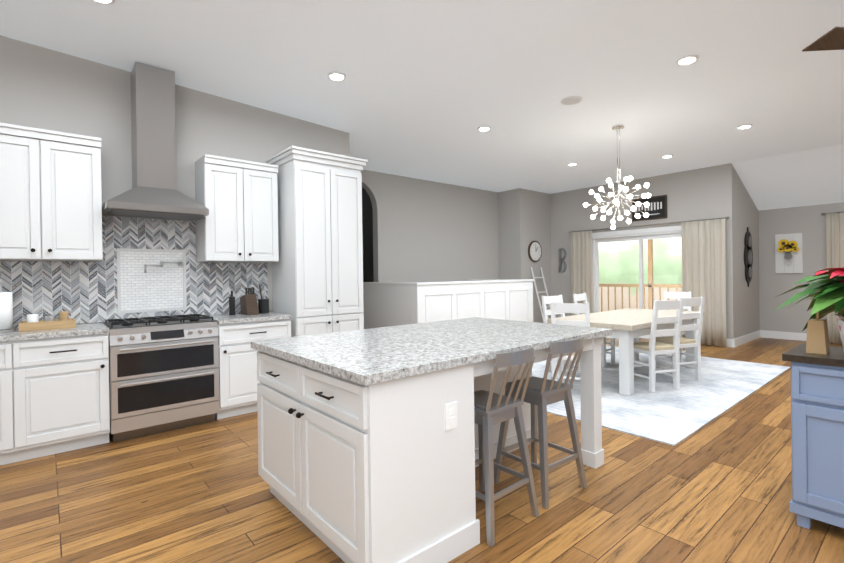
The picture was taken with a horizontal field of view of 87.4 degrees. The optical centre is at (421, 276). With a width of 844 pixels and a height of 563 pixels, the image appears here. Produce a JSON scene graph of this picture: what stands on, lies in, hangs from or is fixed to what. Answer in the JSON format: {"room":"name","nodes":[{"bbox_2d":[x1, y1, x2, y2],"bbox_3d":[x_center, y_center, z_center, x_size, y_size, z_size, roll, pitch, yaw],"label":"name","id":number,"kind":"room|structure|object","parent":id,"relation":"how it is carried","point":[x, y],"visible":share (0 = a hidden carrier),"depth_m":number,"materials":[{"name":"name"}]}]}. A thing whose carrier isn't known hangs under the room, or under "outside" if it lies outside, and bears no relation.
{"room":"dining room","nodes":[
{"label":"dining room","id":0,"kind":"room"},
{"bbox_2d":[0,35,533,323],"bbox_3d":[-2.300,-0.467,4.575,11.370,3.600,0.170,-1,0,-40],"label":"wall","id":1,"kind":"structure","parent":0,"point":[45,88],"depth_m":4.42,"materials":[{"name":"grey paint"}]},
{"bbox_2d":[0,123,102,260],"bbox_3d":[-3.118,-0.626,3.559,0.849,0.991,0.346,-1,0,-40],"label":"upper cabinet","id":2,"kind":"object","parent":1,"relation":"attached to","point":[50,195],"depth_m":3.48,"materials":[{"name":"white wood"}]},
{"bbox_2d":[0,216,267,327],"bbox_3d":[-3.658,-0.054,3.313,5.055,0.958,0.014,-1,0,-40],"label":"tile backsplash","id":3,"kind":"structure","parent":1,"relation":"attached to","point":[116,282],"depth_m":4.14,"materials":[{"name":"tile"}]},
{"bbox_2d":[144,260,183,272],"bbox_3d":[-2.461,-0.098,4.223,0.359,0.130,0.156,-1,0,-40],"label":"pot filler","id":4,"kind":"object","parent":3,"relation":"attached to","point":[180,262],"visible":1,"depth_m":4.20,"materials":[{"name":"silver metal"}]},
{"bbox_2d":[102,62,208,220],"bbox_3d":[-2.442,-1.230,4.029,0.775,1.346,0.516,-1,0,-40],"label":"range hood","id":5,"kind":"object","parent":1,"relation":"attached to","point":[153,192],"visible":0.94,"depth_m":3.98,"materials":[{"name":"silver metal"}]},
{"bbox_2d":[195,154,278,262],"bbox_3d":[-1.899,-0.660,4.573,0.722,1.015,0.386,-1,0,-40],"label":"upper cabinet","id":6,"kind":"object","parent":1,"relation":"attached to","point":[238,198],"visible":1,"depth_m":4.42,"materials":[{"name":"white wood"}]},
{"bbox_2d":[362,187,373,281],"bbox_3d":[-1.075,-0.276,8.713,0.100,3.150,1.440,-1,0,-40],"label":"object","id":7,"kind":"structure","parent":0,"point":[367,234],"depth_m":8.59,"materials":[{"name":"black"}]},
{"bbox_2d":[363,282,418,328],"bbox_3d":[-0.564,0.696,7.071,0.160,1.205,1.370,-1,0,-40],"label":"wall","id":8,"kind":"structure","parent":0,"point":[386,304],"depth_m":6.97,"materials":[{"name":"grey paint"}]},
{"bbox_2d":[0,337,843,562],"bbox_3d":[2.297,1.318,4.716,18.500,0.100,13.500,-1,0,-40],"label":"floor","id":9,"kind":"structure","parent":0,"point":[718,489],"depth_m":2.55,"materials":[{"name":"brown wood"}]},
{"bbox_2d":[0,338,27,464],"bbox_3d":[-3.446,0.910,3.077,1.032,0.890,0.636,-1,0,-40],"label":"base cabinet","id":10,"kind":"object","parent":9,"relation":"on","point":[13,351],"depth_m":3.14,"materials":[{"name":"white wood"}]},
{"bbox_2d":[28,330,109,459],"bbox_3d":[-2.914,0.901,3.531,0.624,0.890,0.636,-1,0,-40],"label":"base cabinet","id":11,"kind":"object","parent":9,"relation":"on","point":[54,392],"depth_m":3.33,"materials":[{"name":"white wood"}]},
{"bbox_2d":[0,322,107,337],"bbox_3d":[-4.024,0.456,2.581,3.537,0.040,0.646,-1,0,-40],"label":"countertop","id":12,"kind":"structure","parent":11,"relation":"on","point":[87,328],"depth_m":3.35,"materials":[{"name":"grey stone"}]},
{"bbox_2d":[0,280,15,332],"bbox_3d":[-3.203,0.223,3.359,0.160,0.396,0.160,-1,0,-40],"label":"paper towel holder","id":13,"kind":"object","parent":12,"relation":"on","point":[6,312],"visible":1,"depth_m":3.34,"materials":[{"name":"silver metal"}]},
{"bbox_2d":[18,311,75,331],"bbox_3d":[-2.989,0.352,3.527,0.340,0.130,0.220,-1,0,-40],"label":"tray","id":14,"kind":"object","parent":12,"relation":"on","point":[33,322],"visible":1,"depth_m":3.46,"materials":[{"name":"brown wood"}]},
{"bbox_2d":[103,314,219,441],"bbox_3d":[-2.331,0.858,3.960,0.810,0.957,0.682,-1,0,-40],"label":"range","id":15,"kind":"object","parent":9,"relation":"on","point":[163,375],"visible":0.94,"depth_m":3.73,"materials":[{"name":"silver metal"}]},
{"bbox_2d":[200,312,291,419],"bbox_3d":[-1.776,0.861,4.476,0.697,0.930,0.676,-1,0,-40],"label":"base cabinet","id":16,"kind":"object","parent":9,"relation":"on","point":[238,333],"visible":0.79,"depth_m":4.17,"materials":[{"name":"white wood"}]},
{"bbox_2d":[229,284,268,314],"bbox_3d":[-1.798,0.241,4.629,0.402,0.311,0.229,-1,0,-40],"label":"knife block","id":17,"kind":"object","parent":16,"relation":"on","point":[249,305],"visible":1,"depth_m":4.58,"materials":[{"name":"brown wood"}]},
{"bbox_2d":[266,146,367,336],"bbox_3d":[-1.166,-0.002,4.996,0.910,2.635,0.686,-1,0,-40],"label":"pantry cabinet","id":18,"kind":"object","parent":9,"relation":"on","point":[317,277],"visible":0.77,"depth_m":4.74,"materials":[{"name":"white wood"}]},
{"bbox_2d":[251,337,603,562],"bbox_3d":[0.125,0.862,2.823,1.990,0.890,1.207,-1,0,-40],"label":"kitchen island","id":19,"kind":"object","parent":9,"relation":"on","point":[364,456],"depth_m":2.02,"materials":[{"name":"wood"}]},
{"bbox_2d":[251,317,610,384],"bbox_3d":[0.129,0.397,2.847,2.000,0.040,1.260,-1,0,-40],"label":"island countertop","id":20,"kind":"structure","parent":19,"relation":"on","point":[391,353],"depth_m":2.46,"materials":[{"name":"grey stone"}]},
{"bbox_2d":[445,402,456,430],"bbox_3d":[0.136,0.650,2.055,0.075,0.120,0.008,-1,0,-40],"label":"outlet","id":21,"kind":"object","parent":19,"relation":"attached to","point":[450,415],"visible":1,"depth_m":2.05,"materials":[{"name":"white plastic"}]},
{"bbox_2d":[474,346,538,546],"bbox_3d":[0.360,0.840,2.401,0.408,0.930,0.453,-1,0,-41],"label":"stool","id":22,"kind":"object","parent":9,"relation":"on","point":[491,408],"visible":0.83,"depth_m":2.29,"materials":[{"name":"grey wood"}]},
{"bbox_2d":[530,267,550,322],"bbox_3d":[2.670,0.517,9.671,0.396,1.450,0.408,-1,0,-40],"label":"ladder","id":23,"kind":"object","parent":9,"relation":"on","point":[546,292],"visible":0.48,"depth_m":9.65,"materials":[{"name":"paint"}]},
{"bbox_2d":[494,337,586,508],"bbox_3d":[0.736,0.834,2.728,0.408,0.930,0.453,-1,0,-37],"label":"stool","id":24,"kind":"object","parent":9,"relation":"on","point":[541,394],"visible":0.94,"depth_m":2.66,"materials":[{"name":"grey wood"}]},
{"bbox_2d":[532,345,790,445],"bbox_3d":[2.580,1.255,5.616,4.000,0.012,2.600,-1,0,-40],"label":"rug","id":25,"kind":"object","parent":9,"relation":"on","point":[665,412],"visible":0.43,"depth_m":4.63,"materials":[{"name":"fabric"}]},
{"bbox_2d":[541,295,579,376],"bbox_3d":[1.883,0.755,5.813,0.390,1.000,0.460,-1,0,-32],"label":"dining chair","id":26,"kind":"object","parent":25,"relation":"on","point":[549,300],"visible":0.27,"depth_m":5.90,"materials":[{"name":"paint"}]},
{"bbox_2d":[551,302,589,380],"bbox_3d":[1.605,0.764,4.705,0.390,1.000,0.460,-1,0,25],"label":"dining chair","id":27,"kind":"object","parent":25,"relation":"on","point":[568,308],"visible":0.35,"depth_m":4.54,"materials":[{"name":"paint"}]},
{"bbox_2d":[573,293,614,366],"bbox_3d":[2.473,0.745,6.343,0.460,1.000,0.390,-1,0,44],"label":"dining chair","id":28,"kind":"object","parent":25,"relation":"on","point":[579,297],"visible":0.4,"depth_m":6.31,"materials":[{"name":"paint"}]},
{"bbox_2d":[547,308,703,395],"bbox_3d":[2.658,0.870,5.632,2.150,0.751,1.018,-1,0,-40],"label":"dining table","id":29,"kind":"object","parent":25,"relation":"on","point":[629,327],"visible":0.58,"depth_m":4.97,"materials":[{"name":"paint"}]},
{"bbox_2d":[633,299,683,391],"bbox_3d":[2.611,0.749,4.965,0.390,1.000,0.460,-1,0,-16],"label":"dining chair","id":30,"kind":"object","parent":25,"relation":"on","point":[651,348],"visible":0.81,"depth_m":4.81,"materials":[{"name":"paint"}]},
{"bbox_2d":[656,291,691,362],"bbox_3d":[3.693,0.727,6.503,0.460,1.000,0.390,-1,0,-40],"label":"dining chair","id":31,"kind":"object","parent":25,"relation":"on","point":[672,295],"visible":0.1,"depth_m":6.56,"materials":[{"name":"paint"}]},
{"bbox_2d":[649,297,704,381],"bbox_3d":[3.096,0.741,5.367,0.390,1.000,0.460,-1,0,-16],"label":"dining chair","id":32,"kind":"object","parent":25,"relation":"on","point":[688,342],"visible":0.69,"depth_m":5.24,"materials":[{"name":"paint"}]},
{"bbox_2d":[782,344,843,528],"bbox_3d":[2.530,0.835,1.837,0.500,0.885,1.540,-1,0,-40],"label":"sideboard","id":33,"kind":"object","parent":9,"relation":"on","point":[817,411],"visible":1,"depth_m":2.19,"materials":[{"name":"blue wood"}]},
{"bbox_2d":[774,267,843,350],"bbox_3d":[2.185,0.159,2.131,0.801,0.474,0.784,-1,0,-40],"label":"plant","id":34,"kind":"object","parent":33,"relation":"on","point":[828,294],"visible":1,"depth_m":2.16,"materials":[{"name":"green plant"}]},
{"bbox_2d":[806,312,829,354],"bbox_3d":[2.063,0.285,2.303,0.110,0.223,0.080,-1,0,-40],"label":"kraft bag","id":35,"kind":"object","parent":33,"relation":"on","point":[817,341],"visible":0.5,"depth_m":2.27,"materials":[{"name":"paper"}]},
{"bbox_2d":[0,0,843,210],"bbox_3d":[2.244,-1.711,4.563,18.700,1.238,13.700,-1,0,-40],"label":"ceiling","id":36,"kind":"structure","parent":0,"point":[424,89],"depth_m":4.12,"materials":[{"name":"white paint"}]},
{"bbox_2d":[93,0,114,4],"bbox_3d":[-2.208,-1.920,3.027,0.168,0.017,0.168,-1,0,23],"label":"recessed light","id":37,"kind":"object","parent":36,"relation":"in","point":[108,2],"depth_m":3.08,"materials":[{"name":"white"}]},
{"bbox_2d":[327,72,345,80],"bbox_3d":[-0.795,-1.862,4.114,0.168,0.017,0.168,-1,0,5],"label":"recessed light","id":38,"kind":"object","parent":36,"relation":"in","point":[335,76],"depth_m":4.09,"materials":[{"name":"white"}]},
{"bbox_2d":[477,126,490,130],"bbox_3d":[0.781,-1.854,5.550,0.168,0.017,0.168,-1,0,41],"label":"recessed light","id":39,"kind":"object","parent":36,"relation":"in","point":[483,128],"depth_m":5.52,"materials":[{"name":"white"}]},
{"bbox_2d":[560,96,581,104],"bbox_3d":[1.585,-1.864,4.685,0.220,0.013,0.220,-1,0,-40],"label":"ceiling speaker","id":40,"kind":"object","parent":36,"relation":"attached to","point":[571,100],"visible":0.92,"depth_m":4.66},
{"bbox_2d":[584,124,650,228],"bbox_3d":[2.458,-1.242,5.532,0.771,1.289,0.774,-1,0,-40],"label":"chandelier","id":41,"kind":"object","parent":36,"relation":"hanging from","point":[617,201],"visible":1,"depth_m":5.52,"materials":[{"name":"white glass"}]},
{"bbox_2d":[661,154,672,157],"bbox_3d":[3.889,-1.904,7.006,0.168,0.017,0.168,-1,0,5],"label":"recessed light","id":42,"kind":"object","parent":36,"relation":"in","point":[664,156],"depth_m":6.98,"materials":[{"name":"white"}]},
{"bbox_2d":[676,55,698,65],"bbox_3d":[2.296,-1.868,3.820,0.168,0.017,0.168,-1,0,5],"label":"recessed light","id":43,"kind":"object","parent":36,"relation":"in","point":[681,61],"depth_m":3.80,"materials":[{"name":"white"}]},
{"bbox_2d":[736,124,752,128],"bbox_3d":[4.097,-1.901,5.606,0.168,0.017,0.168,-1,0,5],"label":"recessed light","id":44,"kind":"object","parent":36,"relation":"in","point":[744,126],"depth_m":5.57,"materials":[{"name":"white"}]},
{"bbox_2d":[802,27,843,50],"bbox_3d":[3.389,-1.609,2.801,1.398,0.559,1.333,-1,0,-40],"label":"ceiling fan","id":45,"kind":"object","parent":36,"relation":"hanging from","point":[833,39],"visible":1,"depth_m":2.86,"materials":[{"name":"brown wood"}]},
{"bbox_2d":[361,170,498,281],"bbox_3d":[-0.084,-0.289,8.514,4.950,3.150,0.150,-1,0,-40],"label":"wall","id":46,"kind":"structure","parent":0,"point":[427,231],"depth_m":8.63,"materials":[{"name":"grey paint"}]},
{"bbox_2d":[498,188,550,322],"bbox_3d":[2.365,-0.330,10.111,1.150,3.150,0.600,-1,0,-40],"label":"wall","id":47,"kind":"structure","parent":0,"point":[524,220],"depth_m":9.81,"materials":[{"name":"grey paint"}]},
{"bbox_2d":[528,241,541,261],"bbox_3d":[2.515,-0.556,9.815,0.480,0.480,0.043,-1,0,-40],"label":"round wall clock","id":48,"kind":"object","parent":47,"relation":"attached to","point":[534,251],"visible":1,"depth_m":9.78,"materials":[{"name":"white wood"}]},
{"bbox_2d":[599,239,681,311],"bbox_3d":[5.729,-0.122,9.955,3.440,2.800,8.000,-1,0,-40],"label":"railing","id":49,"kind":"object","parent":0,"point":[650,275],"depth_m":11.77,"materials":[{"name":"brown wood"}]},
{"bbox_2d":[550,163,735,338],"bbox_3d":[4.161,-0.351,9.007,0.150,3.150,3.710,-1,0,-40],"label":"wall","id":50,"kind":"structure","parent":0,"point":[702,193],"depth_m":8.41,"materials":[{"name":"grey paint"}]},
{"bbox_2d":[559,248,566,272],"bbox_3d":[3.188,-0.366,10.008,0.028,0.560,0.184,-1,0,-40],"label":"hanging letter","id":51,"kind":"object","parent":50,"relation":"attached to","point":[561,260],"visible":0.96,"depth_m":10.01,"materials":[{"name":"grey metal"}]},
{"bbox_2d":[592,225,681,338],"bbox_3d":[4.352,0.142,8.778,0.170,2.160,2.180,-1,0,-40],"label":"sliding door","id":52,"kind":"structure","parent":50,"relation":"in","point":[641,235],"depth_m":8.86,"materials":[{"name":"clear glass"}]},
{"bbox_2d":[569,216,728,232],"bbox_3d":[4.264,-0.986,8.659,0.128,0.056,3.013,-1,0,-40],"label":"curtain rod","id":53,"kind":"object","parent":50,"relation":"attached to","point":[727,217],"visible":0.9,"depth_m":8.46,"materials":[{"name":"silver metal"}]},
{"bbox_2d":[571,231,592,315],"bbox_3d":[3.442,0.122,9.512,0.086,2.180,0.502,-1,0,-40],"label":"door curtain","id":54,"kind":"object","parent":53,"relation":"hanging from","point":[581,262],"visible":0.54,"depth_m":9.48,"materials":[{"name":"fabric"}]},
{"bbox_2d":[681,218,726,346],"bbox_3d":[4.942,0.109,7.756,0.087,2.180,0.682,-1,0,-40],"label":"door curtain","id":55,"kind":"object","parent":53,"relation":"hanging from","point":[703,251],"visible":0.73,"depth_m":7.68,"materials":[{"name":"fabric"}]},
{"bbox_2d":[632,195,666,221],"bbox_3d":[4.400,-1.317,8.562,0.035,0.440,0.650,-1,0,-40],"label":"gather sign","id":56,"kind":"object","parent":50,"relation":"attached to","point":[656,208],"visible":0.83,"depth_m":8.50,"materials":[{"name":"black wood"}]},
{"bbox_2d":[713,339,731,346],"bbox_3d":[5.135,1.146,7.770,0.015,0.140,0.540,-1,0,-40],"label":"baseboard","id":57,"kind":"structure","parent":50,"relation":"attached to","point":[729,341],"depth_m":7.59,"materials":[{"name":"white wood"}]},
{"bbox_2d":[734,168,759,337],"bbox_3d":[6.020,-0.374,8.253,1.700,3.150,0.150,-1,0,-40],"label":"wall","id":58,"kind":"structure","parent":0,"point":[747,297],"depth_m":8.03,"materials":[{"name":"grey paint"}]},
{"bbox_2d":[732,330,760,346],"bbox_3d":[5.963,1.133,8.086,1.685,0.140,0.015,-1,0,-40],"label":"baseboard","id":59,"kind":"structure","parent":58,"relation":"attached to","point":[739,341],"depth_m":7.97,"materials":[{"name":"white wood"}]},
{"bbox_2d":[744,227,752,286],"bbox_3d":[6.008,-0.358,8.114,0.500,1.100,0.043,-1,0,-40],"label":"plaque","id":60,"kind":"object","parent":58,"relation":"attached to","point":[748,257],"visible":1,"depth_m":8.06,"materials":[{"name":"black metal"}]},
{"bbox_2d":[758,202,843,332],"bbox_3d":[8.915,-0.095,6.061,0.150,2.530,6.940,-1,0,-40],"label":"wall","id":61,"kind":"structure","parent":0,"point":[809,222],"depth_m":8.30,"materials":[{"name":"grey paint"}]},
{"bbox_2d":[775,233,802,272],"bbox_3d":[6.845,-0.430,8.254,0.138,0.740,0.400,-1,0,-40],"label":"art","id":62,"kind":"object","parent":61,"relation":"attached to","point":[788,253],"visible":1,"depth_m":8.25,"materials":[{"name":"paint"}]},
{"bbox_2d":[761,330,840,343],"bbox_3d":[8.868,1.101,6.012,0.015,0.140,6.940,-1,0,-40],"label":"baseboard","id":63,"kind":"structure","parent":61,"relation":"attached to","point":[764,334],"depth_m":8.35,"materials":[{"name":"white wood"}]},
{"label":"outside","id":64,"kind":"structure","parent":0,"visible":0},
{"bbox_2d":[599,237,681,311],"bbox_3d":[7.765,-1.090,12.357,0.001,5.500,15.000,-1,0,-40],"label":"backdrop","id":65,"kind":"structure","parent":64,"point":[615,253],"depth_m":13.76,"materials":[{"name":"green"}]},
{"bbox_3d":[7.769,-1.119,7.178,0.116,0.052,1.915,-1,0,-40],"label":"curtain rod","id":66,"kind":"object","parent":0,"visible":0},
{"bbox_2d":[826,212,843,343],"bbox_3d":[7.341,0.031,7.575,0.086,2.270,0.592,-1,0,-40],"label":"curtain","id":67,"kind":"object","parent":66,"relation":"hanging from","point":[834,240],"visible":0.58,"depth_m":7.71,"materials":[{"name":"fabric"}]}
]}

